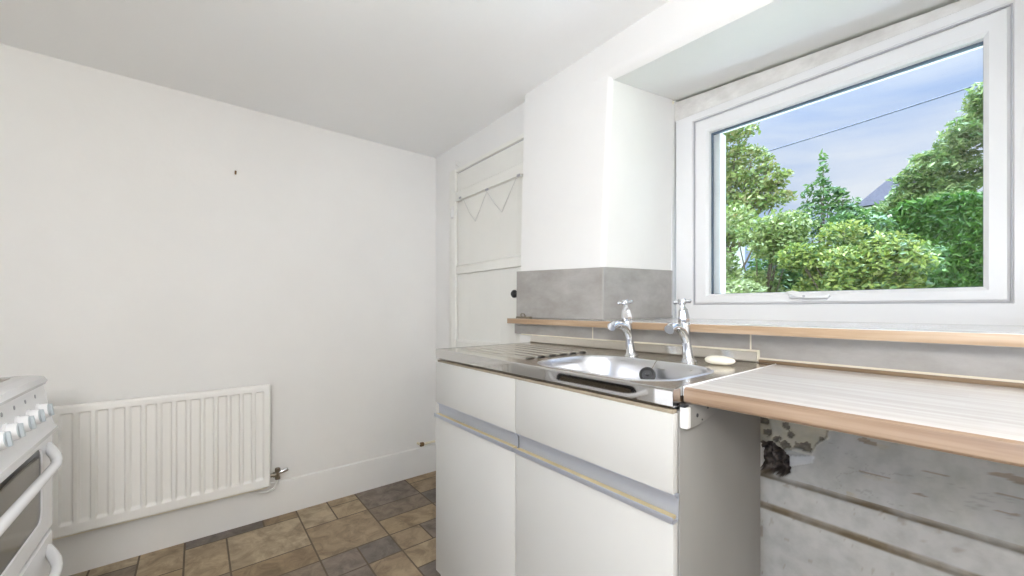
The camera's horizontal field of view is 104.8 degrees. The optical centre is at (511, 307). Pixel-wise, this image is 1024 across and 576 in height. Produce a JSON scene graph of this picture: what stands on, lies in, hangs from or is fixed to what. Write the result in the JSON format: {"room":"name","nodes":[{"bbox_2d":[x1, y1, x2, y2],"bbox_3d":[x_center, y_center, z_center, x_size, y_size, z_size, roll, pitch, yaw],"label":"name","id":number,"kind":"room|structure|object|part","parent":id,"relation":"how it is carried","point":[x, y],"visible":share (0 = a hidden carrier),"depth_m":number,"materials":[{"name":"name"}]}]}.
{"room":"kitchen","nodes":[
{"label":"kitchen","id":0,"kind":"room"},
{"bbox_2d":[0,44,435,481],"bbox_3d":[-1.803,0.058,1.814,4.550,2.235,0.150,0,0,-39],"label":"wall","id":1,"kind":"structure","parent":0,"point":[136,261],"depth_m":1.98,"materials":[{"name":"paint"}]},
{"bbox_2d":[48,384,287,539],"bbox_3d":[-1.556,0.689,1.879,0.854,0.575,0.094,0,0,-39],"label":"radiator","id":2,"kind":"object","parent":1,"relation":"attached to","point":[131,459],"visible":0.99,"depth_m":1.78,"materials":[{"name":"metal"}]},
{"bbox_3d":[-1.584,0.670,1.847,0.760,0.530,0.037,0,0,-39],"label":"panel","id":3,"kind":"part","parent":2,"relation":"part of","materials":[{"name":"metal"}]},
{"bbox_2d":[52,443,435,575],"bbox_3d":[-1.959,1.032,1.585,3.720,0.186,0.012,0,0,-39],"label":"baseboard","id":4,"kind":"structure","parent":1,"relation":"attached to","point":[82,552],"depth_m":2.01,"materials":[{"name":"white paint"}]},
{"bbox_2d":[417,440,434,446],"bbox_3d":[-0.580,0.912,2.664,0.118,0.028,0.056,0,0,-39],"label":"pipe stub","id":5,"kind":"object","parent":1,"relation":"attached to","point":[421,444],"visible":1,"depth_m":2.65,"materials":[{"name":"white metal"}]},
{"bbox_2d":[70,471,440,575],"bbox_3d":[-0.428,1.155,0.095,4.450,0.060,4.454,0,0,-39],"label":"floor","id":6,"kind":"structure","parent":0,"point":[390,529],"depth_m":1.88,"materials":[{"name":"tile"}]},
{"bbox_2d":[0,375,62,575],"bbox_3d":[-1.441,0.625,0.771,0.661,1.000,0.809,0,0,-39],"label":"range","id":7,"kind":"object","parent":6,"relation":"on","point":[29,459],"visible":1,"depth_m":1.07,"materials":[{"name":"metal"}]},
{"bbox_3d":[-1.196,0.312,0.917,0.030,0.052,0.052,0,0,-39],"label":"knob","id":8,"kind":"part","parent":7,"relation":"part of","materials":[{"name":"plastic"}]},
{"bbox_3d":[-1.183,0.308,0.927,0.014,0.037,0.037,0,0,-39],"label":"knob","id":9,"kind":"part","parent":7,"relation":"part of","materials":[{"name":"grey"}]},
{"bbox_3d":[-1.250,0.312,0.984,0.030,0.052,0.052,0,0,-39],"label":"knob","id":10,"kind":"part","parent":7,"relation":"part of","materials":[{"name":"plastic"}]},
{"bbox_3d":[-1.225,0.525,0.944,0.004,0.223,0.593,0,0,-39],"label":"oven glass","id":11,"kind":"part","parent":7,"relation":"part of","materials":[{"name":"black glass"}]},
{"bbox_3d":[-1.237,0.308,0.994,0.014,0.037,0.037,0,0,-39],"label":"knob","id":12,"kind":"part","parent":7,"relation":"part of","materials":[{"name":"grey plastic"}]},
{"bbox_3d":[-1.303,0.312,1.051,0.030,0.052,0.052,0,0,-39],"label":"knob","id":13,"kind":"part","parent":7,"relation":"part of","materials":[{"name":"plastic"}]},
{"bbox_2d":[0,375,47,405],"bbox_3d":[-1.462,0.218,0.755,0.599,0.046,0.809,0,0,-39],"label":"cooktop","id":14,"kind":"object","parent":7,"relation":"in","point":[13,390],"depth_m":1.11,"materials":[{"name":"metal"}]},
{"bbox_3d":[-1.229,0.543,0.941,0.023,0.299,0.805,0,0,-39],"label":"oven door","id":15,"kind":"part","parent":7,"relation":"part of","materials":[{"name":"metal"}]},
{"bbox_3d":[-1.229,0.317,0.941,0.046,0.149,0.805,0,0,-39],"label":"control panel","id":16,"kind":"part","parent":7,"relation":"part of","materials":[{"name":"metal"}]},
{"bbox_3d":[-1.208,0.446,0.958,0.063,0.059,0.732,0,0,-39],"label":"handle","id":17,"kind":"part","parent":7,"relation":"part of","materials":[{"name":"metal"}]},
{"bbox_3d":[-1.291,0.308,1.061,0.014,0.037,0.037,0,0,-39],"label":"knob","id":18,"kind":"part","parent":7,"relation":"part of","materials":[{"name":"grey plastic"}]},
{"bbox_3d":[-1.357,0.312,1.119,0.030,0.052,0.052,0,0,-39],"label":"knob","id":19,"kind":"part","parent":7,"relation":"part of","materials":[{"name":"plastic"}]},
{"bbox_3d":[-1.229,0.877,0.941,0.023,0.345,0.805,0,0,-39],"label":"oven door","id":20,"kind":"part","parent":7,"relation":"part of","materials":[{"name":"metal"}]},
{"bbox_3d":[-1.345,0.308,1.128,0.014,0.037,0.037,0,0,-39],"label":"knob","id":21,"kind":"part","parent":7,"relation":"part of","materials":[{"name":"grey plastic"}]},
{"bbox_3d":[-1.411,0.312,1.186,0.030,0.052,0.052,0,0,-39],"label":"knob","id":22,"kind":"part","parent":7,"relation":"part of","materials":[{"name":"plastic"}]},
{"bbox_3d":[-1.398,0.308,1.196,0.014,0.037,0.037,0,0,-39],"label":"knob","id":23,"kind":"part","parent":7,"relation":"part of","materials":[{"name":"grey plastic"}]},
{"bbox_3d":[-1.208,0.763,0.958,0.063,0.059,0.732,0,0,-39],"label":"handle","id":24,"kind":"part","parent":7,"relation":"part of","materials":[{"name":"metal"}]},
{"bbox_2d":[434,358,759,575],"bbox_3d":[0.179,0.662,1.276,0.448,0.926,0.973,0,0,-39],"label":"base cabinet","id":25,"kind":"object","parent":6,"relation":"on","point":[535,477],"visible":0.87,"depth_m":0.97,"materials":[{"name":"laminate"}]},
{"bbox_3d":[-0.136,0.284,1.337,0.018,0.156,0.483,0,0,-39],"label":"drawer","id":26,"kind":"part","parent":25,"relation":"part of","materials":[{"name":"laminate"}]},
{"bbox_3d":[-0.136,0.713,1.337,0.018,0.594,0.483,0,0,-39],"label":"door","id":27,"kind":"part","parent":25,"relation":"part of","materials":[{"name":"laminate"}]},
{"bbox_3d":[-0.134,0.388,1.339,0.012,0.050,0.481,0,0,-39],"label":"finger rail","id":28,"kind":"part","parent":25,"relation":"part of","materials":[{"name":"metal"}]},
{"bbox_3d":[0.019,0.203,1.145,0.016,0.008,0.958,0,0,-39],"label":"rail","id":29,"kind":"part","parent":25,"relation":"part of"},
{"bbox_3d":[0.168,0.284,0.957,0.018,0.156,0.483,0,0,-39],"label":"drawer","id":30,"kind":"part","parent":25,"relation":"part of","materials":[{"name":"laminate"}]},
{"bbox_3d":[0.168,0.713,0.957,0.018,0.594,0.483,0,0,-39],"label":"door","id":31,"kind":"part","parent":25,"relation":"part of","materials":[{"name":"laminate"}]},
{"bbox_3d":[0.171,0.388,0.957,0.012,0.050,0.485,0,0,-39],"label":"finger rail","id":32,"kind":"part","parent":25,"relation":"part of","materials":[{"name":"metal"}]},
{"bbox_2d":[436,335,771,408],"bbox_3d":[0.228,0.227,1.317,0.561,0.200,0.969,0,0,-39],"label":"sink","id":33,"kind":"object","parent":25,"relation":"on","point":[603,368],"visible":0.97,"depth_m":1.20,"materials":[{"name":"silver metal"}]},
{"bbox_2d":[607,299,638,356],"bbox_3d":[0.356,0.067,1.274,0.130,0.190,0.048,0,0,-31],"label":"tap","id":34,"kind":"object","parent":33,"relation":"on","point":[625,325],"visible":1,"depth_m":1.28,"materials":[{"name":"silver metal"}]},
{"bbox_3d":[0.350,0.075,1.266,0.102,0.078,0.027,-10,4,-38],"label":"spout","id":35,"kind":"part","parent":34,"relation":"part of","materials":[{"name":"silver metal"}]},
{"bbox_3d":[0.369,-0.019,1.285,0.038,0.019,0.039,0,0,-21],"label":"cross handle","id":36,"kind":"part","parent":34,"relation":"part of","materials":[{"name":"silver metal"}]},
{"bbox_3d":[0.295,0.240,1.081,0.334,0.167,0.436,0,0,-39],"label":"bowl","id":37,"kind":"part","parent":33,"relation":"part of","materials":[{"name":"silver metal"}]},
{"bbox_2d":[639,358,659,379],"bbox_3d":[0.420,0.183,1.162,0.106,0.062,0.042,0,0,-39],"label":"plug","id":38,"kind":"object","parent":33,"relation":"attached to","point":[646,372],"visible":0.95,"depth_m":1.14,"materials":[{"name":"black plastic"}]},
{"bbox_2d":[664,298,697,362],"bbox_3d":[0.478,0.067,1.126,0.130,0.190,0.048,0,0,-31],"label":"tap","id":39,"kind":"object","parent":33,"relation":"on","point":[683,327],"visible":0.99,"depth_m":1.13,"materials":[{"name":"silver metal"}]},
{"bbox_3d":[0.472,0.075,1.118,0.102,0.078,0.027,-10,4,-38],"label":"spout","id":40,"kind":"part","parent":39,"relation":"part of","materials":[{"name":"silver metal"}]},
{"bbox_3d":[0.491,-0.019,1.137,0.038,0.019,0.039,0,0,-21],"label":"cross handle","id":41,"kind":"part","parent":39,"relation":"part of","materials":[{"name":"silver metal"}]},
{"bbox_2d":[705,355,735,364],"bbox_3d":[0.577,0.145,1.095,0.052,0.025,0.080,0,0,-39],"label":"soap bar","id":42,"kind":"object","parent":33,"relation":"on","point":[714,359],"visible":1,"depth_m":1.08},
{"bbox_2d":[680,403,718,428],"bbox_3d":[0.459,0.214,0.868,0.320,0.047,0.016,0,0,-39],"label":"support","id":43,"kind":"object","parent":25,"relation":"attached to","point":[691,416],"visible":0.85,"depth_m":0.79,"materials":[{"name":"metal"}]},
{"bbox_2d":[679,403,688,407],"bbox_3d":[0.336,0.191,0.772,0.014,0.004,0.014,0,0,-39],"label":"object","id":44,"kind":"object","parent":43,"relation":"on","point":[682,404],"visible":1,"depth_m":0.77,"materials":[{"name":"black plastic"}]},
{"bbox_3d":[0.486,0.664,0.911,0.412,0.921,0.016,0,0,-39],"label":"panel","id":45,"kind":"part","parent":25,"relation":"part of","materials":[{"name":"laminate"}]},
{"bbox_2d":[683,359,1023,467],"bbox_3d":[1.145,0.169,0.193,0.522,0.041,2.015,0,0,-39],"label":"countertop","id":46,"kind":"structure","parent":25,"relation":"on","point":[981,419],"depth_m":0.66,"materials":[{"name":"brown wood"}]},
{"bbox_2d":[0,0,668,157],"bbox_3d":[-0.486,-1.140,0.167,4.550,0.200,4.368,0,0,-39],"label":"ceiling","id":47,"kind":"structure","parent":0,"point":[423,77],"depth_m":1.58,"materials":[{"name":"paint"}]},
{"bbox_2d":[436,0,959,466],"bbox_3d":[0.950,0.033,1.346,0.734,2.185,4.220,0,0,-39],"label":"wall","id":48,"kind":"structure","parent":0,"point":[599,190],"depth_m":1.62,"materials":[{"name":"paint"}]},
{"bbox_2d":[449,133,523,347],"bbox_3d":[-0.158,0.119,2.257,0.073,2.012,0.813,0,0,-39],"label":"door","id":49,"kind":"structure","parent":48,"relation":"in","point":[485,252],"depth_m":2.28,"materials":[{"name":"paint"}]},
{"bbox_2d":[459,174,521,220],"bbox_3d":[-0.139,-0.602,2.227,0.006,0.182,0.612,0,0,-39],"label":"wire hanger","id":50,"kind":"object","parent":49,"relation":"hanging from","point":[518,175],"visible":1,"depth_m":2.20,"materials":[{"name":"white metal"}]},
{"bbox_3d":[0.022,-0.072,2.017,0.054,0.041,0.041,0,0,-39],"label":"knob","id":51,"kind":"part","parent":49,"relation":"part of","materials":[{"name":"black plastic"}]},
{"bbox_2d":[671,101,673,270],"bbox_3d":[0.765,-0.476,1.883,0.015,1.021,0.028,0,0,-5],"label":"trim","id":52,"kind":"structure","parent":48,"relation":"attached to","point":[672,101],"depth_m":1.89,"materials":[{"name":"white plastic"}]},
{"bbox_2d":[507,318,1023,347],"bbox_3d":[0.988,0.061,1.132,0.643,0.024,2.434,0,0,-39],"label":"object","id":53,"kind":"structure","parent":48,"relation":"attached to","point":[959,334],"depth_m":1.02,"materials":[{"name":"brown wood"}]},
{"bbox_2d":[516,313,531,318],"bbox_3d":[0.055,0.035,1.816,0.018,0.027,0.097,0,0,-39],"label":"latch","id":54,"kind":"object","parent":53,"relation":"on","point":[520,316],"visible":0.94,"depth_m":1.81,"materials":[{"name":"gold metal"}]},
{"bbox_3d":[0.055,0.044,1.816,0.018,0.009,0.097,0,0,-39],"label":"plate","id":55,"kind":"part","parent":54,"relation":"part of","materials":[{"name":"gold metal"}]},
{"bbox_2d":[515,267,1023,382],"bbox_3d":[1.198,-0.013,0.898,0.586,0.333,3.070,0,0,-39],"label":"backsplash","id":56,"kind":"structure","parent":48,"relation":"attached to","point":[578,293],"depth_m":1.37,"materials":[{"name":"grey tile"}]},
{"bbox_2d":[675,0,985,122],"bbox_3d":[1.154,-0.940,1.479,0.070,0.098,1.131,0,0,-39],"label":"trim","id":57,"kind":"structure","parent":48,"relation":"attached to","point":[687,107],"depth_m":1.50,"materials":[{"name":"paint"}]},
{"bbox_2d":[676,0,1023,324],"bbox_3d":[1.165,-0.416,1.472,0.142,0.962,1.125,0,0,-39],"label":"window","id":58,"kind":"structure","parent":48,"relation":"in","point":[996,26],"depth_m":1.32,"materials":[{"name":"white plastic"}]},
{"bbox_3d":[0.952,-0.427,1.804,0.060,0.729,0.029,0,0,-39],"label":"frame","id":59,"kind":"part","parent":58,"relation":"part of","materials":[{"name":"white plastic"}]},
{"bbox_3d":[1.102,-0.051,1.466,0.032,0.031,0.134,0,0,-39],"label":"handle","id":60,"kind":"part","parent":58,"relation":"part of","materials":[{"name":"white plastic"}]},
{"bbox_2d":[760,417,1023,575],"bbox_3d":[1.359,0.637,0.366,0.098,0.975,2.033,0,0,-39],"label":"wall","id":61,"kind":"structure","parent":48,"relation":"attached to","point":[833,503],"depth_m":0.94,"materials":[{"name":"paint"}]},
{"label":"outside","id":62,"kind":"structure","parent":0,"visible":0},
{"bbox_2d":[750,84,977,156],"bbox_3d":[8.904,-4.669,8.080,0.032,1.045,16.502,0,0,-39],"label":"overhead cable","id":63,"kind":"object","parent":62,"point":[976,84],"visible":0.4,"depth_m":8.89,"materials":[{"name":"black metal"}]},
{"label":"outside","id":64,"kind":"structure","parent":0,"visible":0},
{"bbox_3d":[25.147,1.250,20.111,55.600,0.150,60.000,0,0,-39],"label":"ground","id":65,"kind":"structure","parent":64,"visible":0},
{"bbox_2d":[730,214,744,274],"bbox_3d":[8.436,-1.420,17.631,3.200,5.210,3.400,0,0,-39],"label":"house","id":66,"kind":"structure","parent":65,"relation":"on","point":[738,253],"depth_m":17.19,"materials":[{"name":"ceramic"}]},
{"bbox_2d":[726,278,768,292],"bbox_3d":[2.732,0.408,4.974,0.743,1.565,0.960,0,0,-39],"label":"shrub","id":67,"kind":"object","parent":65,"relation":"on","point":[744,285],"visible":0.24,"depth_m":4.64,"materials":[{"name":"green plant"}]},
{"bbox_2d":[723,122,798,284],"bbox_3d":[4.661,-1.446,8.741,1.444,5.265,2.746,0,0,-19],"label":"tree","id":68,"kind":"object","parent":65,"relation":"on","point":[739,176],"visible":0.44,"depth_m":8.09,"materials":[{"name":"green plant"}]},
{"bbox_2d":[726,201,824,291],"bbox_3d":[3.330,-0.191,5.891,1.351,2.759,2.226,0,0,-39],"label":"shrub","id":69,"kind":"object","parent":65,"relation":"on","point":[770,234],"visible":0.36,"depth_m":5.29,"materials":[{"name":"green plant"}]},
{"bbox_2d":[743,148,951,290],"bbox_3d":[4.813,-0.630,5.908,1.291,3.639,2.383,0,0,-39],"label":"conifer tree","id":70,"kind":"object","parent":65,"relation":"on","point":[846,211],"visible":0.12,"depth_m":5.88,"materials":[{"name":"green plant"}]},
{"bbox_2d":[774,219,943,291],"bbox_3d":[3.641,0.109,4.229,0.858,2.159,1.421,0,0,-32],"label":"bush","id":71,"kind":"object","parent":65,"relation":"on","point":[864,265],"visible":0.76,"depth_m":4.01,"materials":[{"name":"green plant"}]},
{"bbox_2d":[855,177,914,219],"bbox_3d":[15.745,-2.095,16.017,4.000,6.560,2.150,0,0,-39],"label":"house","id":72,"kind":"structure","parent":65,"relation":"on","point":[879,194],"depth_m":15.56,"materials":[{"name":"stone"}]},
{"bbox_2d":[868,82,982,235],"bbox_3d":[8.862,-1.648,6.766,1.459,5.688,4.706,0,0,-39],"label":"tree","id":73,"kind":"object","parent":65,"relation":"on","point":[936,172],"visible":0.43,"depth_m":7.29,"materials":[{"name":"green plant"}]},
{"bbox_2d":[888,189,982,287],"bbox_3d":[6.902,-0.237,4.793,0.900,2.846,3.436,0,0,-39],"label":"hedge","id":74,"kind":"object","parent":65,"relation":"on","point":[954,222],"visible":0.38,"depth_m":5.40,"materials":[{"name":"green plant"}]}
]}

